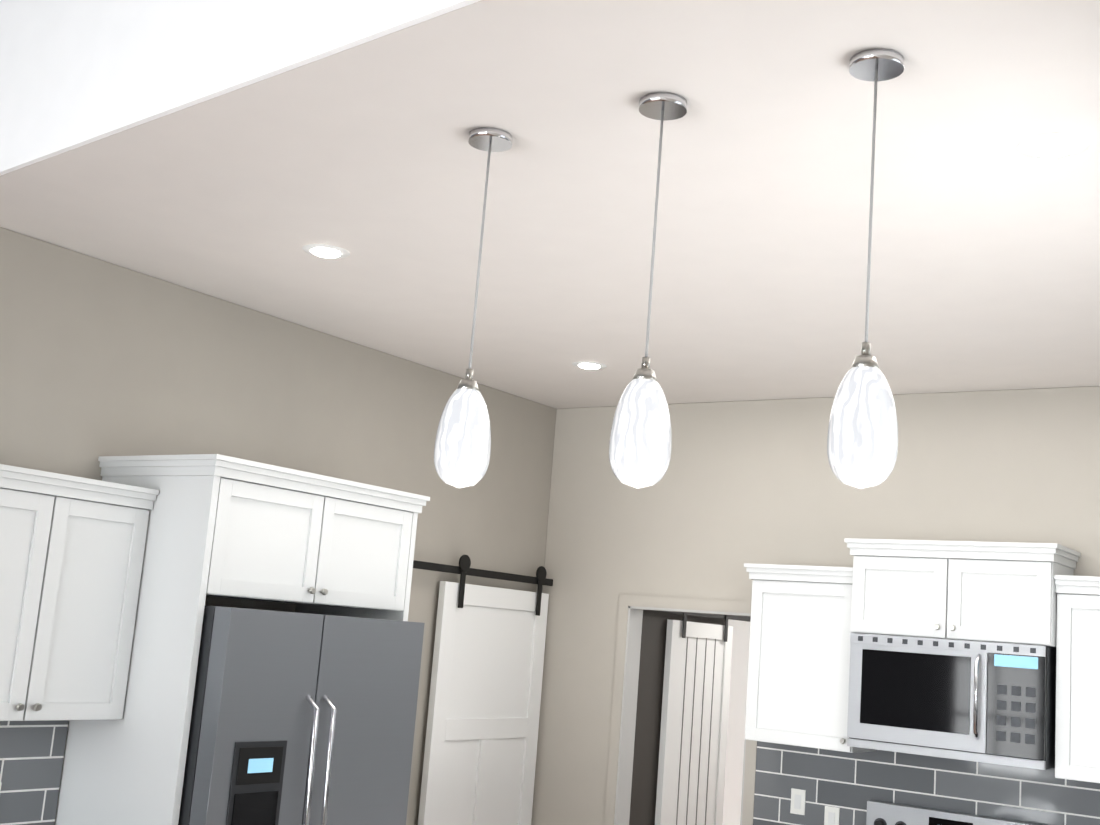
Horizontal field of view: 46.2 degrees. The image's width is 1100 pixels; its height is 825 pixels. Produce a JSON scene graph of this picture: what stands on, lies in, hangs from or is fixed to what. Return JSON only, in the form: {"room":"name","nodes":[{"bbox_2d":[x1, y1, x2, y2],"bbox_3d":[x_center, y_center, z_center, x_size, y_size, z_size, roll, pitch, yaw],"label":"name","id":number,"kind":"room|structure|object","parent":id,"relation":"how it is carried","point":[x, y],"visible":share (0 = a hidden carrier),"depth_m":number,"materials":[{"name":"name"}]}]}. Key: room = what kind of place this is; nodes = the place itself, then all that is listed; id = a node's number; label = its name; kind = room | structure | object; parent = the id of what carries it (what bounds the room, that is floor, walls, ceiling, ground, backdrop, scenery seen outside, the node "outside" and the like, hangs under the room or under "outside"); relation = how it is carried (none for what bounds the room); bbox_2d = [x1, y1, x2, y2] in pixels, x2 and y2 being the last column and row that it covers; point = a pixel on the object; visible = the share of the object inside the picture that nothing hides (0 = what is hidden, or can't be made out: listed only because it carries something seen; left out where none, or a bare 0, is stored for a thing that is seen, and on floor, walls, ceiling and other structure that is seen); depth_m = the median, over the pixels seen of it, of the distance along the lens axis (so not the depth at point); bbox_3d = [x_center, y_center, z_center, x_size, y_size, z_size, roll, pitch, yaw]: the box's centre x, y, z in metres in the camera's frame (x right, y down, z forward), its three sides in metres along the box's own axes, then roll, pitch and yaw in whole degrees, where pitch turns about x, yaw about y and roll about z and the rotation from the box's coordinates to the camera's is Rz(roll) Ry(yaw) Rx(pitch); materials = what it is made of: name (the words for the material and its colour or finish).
{"room":"kitchen","nodes":[
{"label":"kitchen","id":0,"kind":"room"},
{"bbox_2d":[0,0,480,175],"bbox_3d":[-2.205,-1.421,4.709,9.911,1.390,0.018,-4,-13,41],"label":"ceiling","id":1,"kind":"structure","parent":0,"point":[74,74],"depth_m":3.67,"materials":[{"name":"white paint"}]},
{"bbox_2d":[0,227,556,824],"bbox_3d":[-1.182,1.225,6.025,0.150,3.208,3.890,-2,-12,35],"label":"wall","id":2,"kind":"structure","parent":0,"point":[98,357],"depth_m":5.74,"materials":[{"name":"paint"}]},
{"bbox_2d":[0,720,68,824],"bbox_3d":[-2.098,1.320,4.564,0.008,0.506,0.838,-2,-12,35],"label":"backsplash","id":3,"kind":"structure","parent":2,"relation":"attached to","point":[31,757],"depth_m":4.80,"materials":[{"name":"tile"}]},
{"bbox_2d":[0,464,158,720],"bbox_3d":[-1.901,0.642,4.573,0.364,0.855,0.850,-2,-12,35],"label":"upper cabinet","id":4,"kind":"object","parent":2,"relation":"attached to","point":[72,548],"visible":1,"depth_m":4.59,"materials":[{"name":"white wood"}]},
{"bbox_2d":[413,555,552,824],"bbox_3d":[-0.443,1.893,6.827,0.098,2.239,1.240,-2,-12,35],"label":"barn door","id":5,"kind":"structure","parent":2,"relation":"in","point":[480,754],"depth_m":6.94,"materials":[{"name":"white wood"}]},
{"bbox_2d":[0,0,1099,408],"bbox_3d":[-1.252,-0.476,6.021,9.850,0.120,4.594,-2,-12,35],"label":"ceiling","id":6,"kind":"structure","parent":0,"point":[984,272],"depth_m":3.99,"materials":[{"name":"paint"}]},
{"bbox_2d":[302,244,349,258],"bbox_3d":[-0.826,-0.590,4.758,0.176,0.010,0.176,-2,-12,35],"label":"recessed light","id":7,"kind":"object","parent":6,"relation":"in","point":[325,251],"visible":1,"depth_m":4.74,"materials":[{"name":"white"}]},
{"bbox_2d":[434,127,512,487],"bbox_3d":[-0.199,-0.278,3.436,0.148,0.968,0.148,-2,-12,35],"label":"pendant light","id":8,"kind":"object","parent":6,"relation":"hanging from","point":[462,449],"visible":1,"depth_m":3.33,"materials":[{"name":"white glass"}]},
{"bbox_2d":[572,361,606,368],"bbox_3d":[0.195,-0.230,6.396,0.176,0.010,0.176,-2,-12,35],"label":"recessed light","id":9,"kind":"object","parent":6,"relation":"in","point":[588,365],"visible":1,"depth_m":6.37,"materials":[{"name":"white"}]},
{"bbox_2d":[609,92,686,488],"bbox_3d":[0.244,-0.296,3.127,0.148,0.968,0.148,-2,-12,35],"label":"pendant light","id":10,"kind":"object","parent":6,"relation":"hanging from","point":[640,444],"visible":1,"depth_m":3.03,"materials":[{"name":"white glass"}]},
{"bbox_2d":[827,48,903,488],"bbox_3d":[0.695,-0.314,2.813,0.148,0.968,0.148,-2,-12,35],"label":"pendant light","id":11,"kind":"object","parent":6,"relation":"hanging from","point":[862,444],"visible":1,"depth_m":2.71,"materials":[{"name":"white glass"}]},
{"bbox_2d":[629,610,749,824],"bbox_3d":[1.730,1.958,7.756,3.800,2.800,2.458,-2,-12,35],"label":"wall","id":12,"kind":"structure","parent":0,"point":[648,726],"depth_m":7.51,"materials":[{"name":"white"}]},
{"bbox_2d":[653,610,750,824],"bbox_3d":[0.922,2.225,7.829,0.070,2.135,1.480,-2,-12,35],"label":"hall door","id":13,"kind":"structure","parent":12,"relation":"in","point":[693,736],"depth_m":7.77,"materials":[{"name":"white wood"}]},
{"bbox_2d":[531,386,1099,824],"bbox_3d":[1.875,1.489,6.153,4.696,3.208,0.120,-2,-12,35],"label":"wall","id":14,"kind":"structure","parent":0,"point":[724,499],"depth_m":6.89,"materials":[{"name":"paint"}]},
{"bbox_2d":[604,595,756,824],"bbox_3d":[0.709,2.063,6.844,0.880,2.130,0.144,-2,-12,35],"label":"door frame","id":15,"kind":"structure","parent":14,"relation":"attached to","point":[623,721],"depth_m":7.07,"materials":[{"name":"paint"}]},
{"bbox_2d":[744,563,875,752],"bbox_3d":[1.270,1.194,6.337,0.578,0.855,0.354,-2,-12,35],"label":"upper cabinet","id":16,"kind":"object","parent":14,"relation":"attached to","point":[798,665],"visible":0.83,"depth_m":6.22,"materials":[{"name":"white wood"}]},
{"bbox_2d":[753,741,1099,824],"bbox_3d":[2.385,1.825,5.635,3.268,0.568,0.008,-2,-12,35],"label":"backsplash","id":17,"kind":"structure","parent":14,"relation":"attached to","point":[849,784],"depth_m":6.14,"materials":[{"name":"tile"}]},
{"bbox_2d":[790,788,805,814],"bbox_3d":[1.232,1.934,6.413,0.075,0.120,0.009,-2,-12,35],"label":"electrical outlet","id":18,"kind":"object","parent":17,"relation":"attached to","point":[798,796],"depth_m":6.41,"materials":[{"name":"white plastic"}]},
{"bbox_2d":[824,806,839,824],"bbox_3d":[1.375,1.987,6.300,0.075,0.120,0.009,-2,-12,35],"label":"electrical outlet","id":19,"kind":"object","parent":17,"relation":"attached to","point":[831,814],"depth_m":6.30,"materials":[{"name":"white plastic"}]},
{"bbox_2d":[844,538,1080,646],"bbox_3d":[1.885,0.829,5.942,0.960,0.435,0.424,-2,-12,35],"label":"upper cabinet","id":20,"kind":"object","parent":14,"relation":"attached to","point":[999,592],"visible":1,"depth_m":5.77,"materials":[{"name":"white wood"}]},
{"bbox_2d":[847,633,1055,769],"bbox_3d":[1.838,1.294,5.849,0.870,0.513,0.456,-2,-12,35],"label":"microwave","id":21,"kind":"object","parent":20,"relation":"attached to","point":[986,702],"visible":1,"depth_m":5.67,"materials":[{"name":"grey metal"}]},
{"bbox_2d":[1055,583,1099,782],"bbox_3d":[2.465,1.171,5.522,0.506,0.814,0.318,-2,-12,35],"label":"upper cabinet","id":22,"kind":"object","parent":14,"relation":"attached to","point":[1077,743],"depth_m":5.49,"materials":[{"name":"white wood"}]},
{"bbox_3d":[-2.198,2.396,3.495,11.000,0.100,13.400,-2,-12,35],"label":"floor","id":23,"kind":"structure","parent":0,"visible":0},
{"bbox_2d":[55,454,429,824],"bbox_3d":[-1.248,1.468,5.175,0.694,2.435,1.210,-2,-12,35],"label":"cabinet","id":24,"kind":"object","parent":23,"relation":"on","point":[219,525],"visible":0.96,"depth_m":4.83,"materials":[{"name":"white wood"}]},
{"bbox_2d":[178,605,424,824],"bbox_3d":[-1.188,1.733,5.073,0.836,1.890,1.070,-2,-12,35],"label":"refrigerator","id":25,"kind":"object","parent":23,"relation":"on","point":[302,719],"visible":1,"depth_m":4.85,"materials":[{"name":"grey metal"}]},
{"bbox_2d":[866,800,1041,824],"bbox_3d":[1.649,2.381,5.559,0.862,1.220,0.727,-2,-12,35],"label":"range","id":26,"kind":"object","parent":23,"relation":"on","point":[882,813],"visible":1,"depth_m":6.00,"materials":[{"name":"silver metal"}]}
]}

